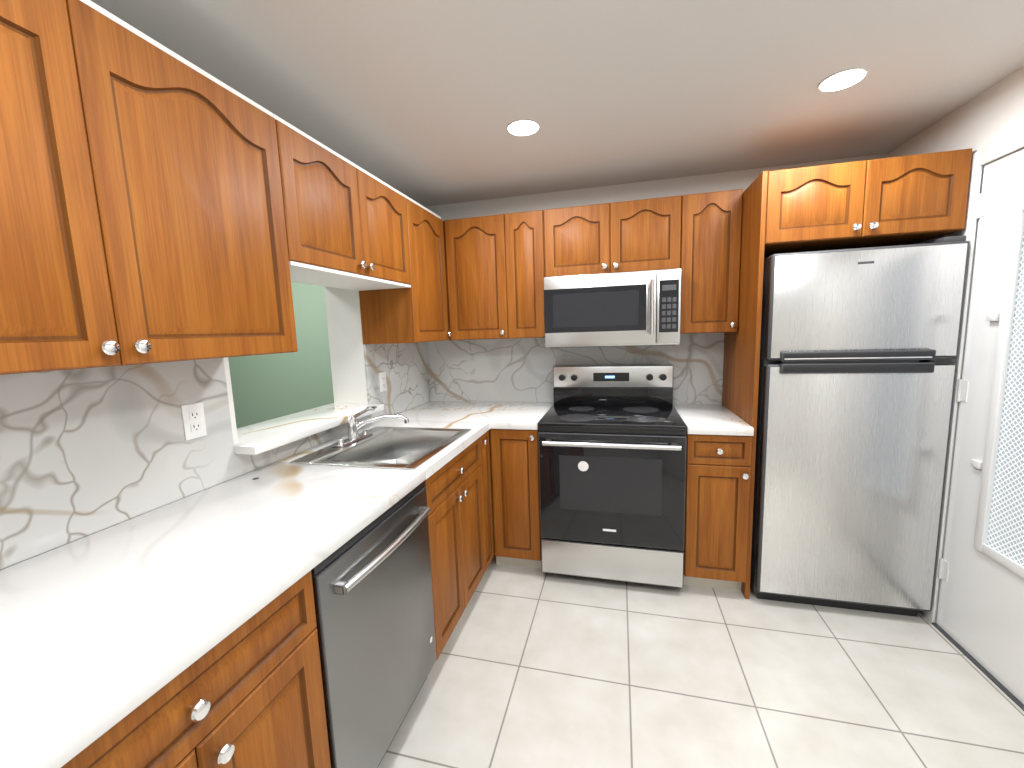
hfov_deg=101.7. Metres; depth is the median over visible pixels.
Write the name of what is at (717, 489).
base cabinet
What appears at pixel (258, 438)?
ledge
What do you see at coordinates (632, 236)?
upper cabinet
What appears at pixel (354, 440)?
tap
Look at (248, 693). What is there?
base cabinet
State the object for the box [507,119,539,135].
recessed light
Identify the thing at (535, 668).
floor
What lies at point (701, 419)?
countertop
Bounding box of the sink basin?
[289,426,471,505]
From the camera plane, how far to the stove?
2.24 m
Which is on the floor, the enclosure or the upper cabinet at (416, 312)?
the enclosure
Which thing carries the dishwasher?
on the floor
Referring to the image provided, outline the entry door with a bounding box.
[923,129,1023,710]
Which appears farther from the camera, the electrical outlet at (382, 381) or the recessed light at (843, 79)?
the electrical outlet at (382, 381)
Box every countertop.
[0,401,523,767]
[532,402,553,429]
[673,404,753,435]
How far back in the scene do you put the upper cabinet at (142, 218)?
0.93 m
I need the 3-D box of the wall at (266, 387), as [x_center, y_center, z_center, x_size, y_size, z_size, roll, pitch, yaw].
[-0.279,-0.117,3.063,5.110,2.310,0.130,0,8,14]
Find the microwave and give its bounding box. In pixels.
[544,269,680,347]
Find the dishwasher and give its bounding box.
[311,481,436,767]
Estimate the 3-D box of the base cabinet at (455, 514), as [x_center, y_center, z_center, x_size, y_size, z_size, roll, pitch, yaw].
[-0.541,0.749,2.032,0.688,0.872,0.637,0,8,14]
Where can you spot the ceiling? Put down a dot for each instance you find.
(424, 103)
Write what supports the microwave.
attached to the upper cabinet at (632, 236)
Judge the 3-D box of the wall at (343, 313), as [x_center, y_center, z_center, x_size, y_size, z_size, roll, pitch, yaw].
[-1.280,0.176,1.032,0.220,2.310,4.400,0,8,14]
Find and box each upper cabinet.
[0,0,297,374]
[273,114,410,290]
[359,195,450,343]
[443,210,544,339]
[544,195,681,276]
[680,189,742,333]
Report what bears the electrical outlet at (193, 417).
attached to the backsplash at (84, 452)
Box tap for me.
[331,405,409,447]
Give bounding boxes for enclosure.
[722,148,971,598]
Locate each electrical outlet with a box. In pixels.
[181,402,206,440]
[379,372,386,391]
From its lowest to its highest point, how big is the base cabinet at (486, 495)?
0.872 m
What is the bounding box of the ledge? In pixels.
[234,403,383,454]
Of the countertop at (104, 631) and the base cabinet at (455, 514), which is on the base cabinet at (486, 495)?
the countertop at (104, 631)
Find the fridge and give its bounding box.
[750,235,968,616]
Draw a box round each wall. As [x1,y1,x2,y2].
[1,282,426,569]
[228,153,888,427]
[888,66,1023,622]
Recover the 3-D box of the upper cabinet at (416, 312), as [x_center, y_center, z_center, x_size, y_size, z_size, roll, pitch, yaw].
[-0.577,-0.652,2.616,0.350,0.764,0.792,0,8,14]
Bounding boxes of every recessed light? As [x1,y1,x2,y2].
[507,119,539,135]
[818,67,867,91]
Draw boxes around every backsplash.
[0,342,431,569]
[428,333,723,403]
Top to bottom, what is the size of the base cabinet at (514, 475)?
0.872 m
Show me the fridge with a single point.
(859, 348)
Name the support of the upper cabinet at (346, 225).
attached to the wall at (343, 313)
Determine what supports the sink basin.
in the countertop at (104, 631)
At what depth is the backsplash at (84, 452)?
1.18 m
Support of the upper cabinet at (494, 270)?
attached to the wall at (266, 387)
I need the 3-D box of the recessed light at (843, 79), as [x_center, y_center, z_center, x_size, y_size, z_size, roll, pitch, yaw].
[1.236,-1.137,1.562,0.148,0.005,0.148,0,8,14]
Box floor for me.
[378,555,1023,767]
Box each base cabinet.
[61,571,330,767]
[424,438,484,659]
[479,430,493,570]
[489,429,541,568]
[683,434,751,590]
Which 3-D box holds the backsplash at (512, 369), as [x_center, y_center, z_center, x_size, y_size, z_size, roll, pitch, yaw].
[0.360,-0.074,2.862,1.987,0.506,0.012,0,8,14]
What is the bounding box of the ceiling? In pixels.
[90,0,1023,206]
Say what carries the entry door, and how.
in the wall at (994, 114)
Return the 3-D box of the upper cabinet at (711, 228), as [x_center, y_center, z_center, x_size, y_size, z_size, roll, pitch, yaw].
[1.115,-0.673,2.409,0.299,0.748,0.350,0,8,14]
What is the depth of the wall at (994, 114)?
1.73 m
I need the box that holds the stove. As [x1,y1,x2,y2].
[538,364,686,587]

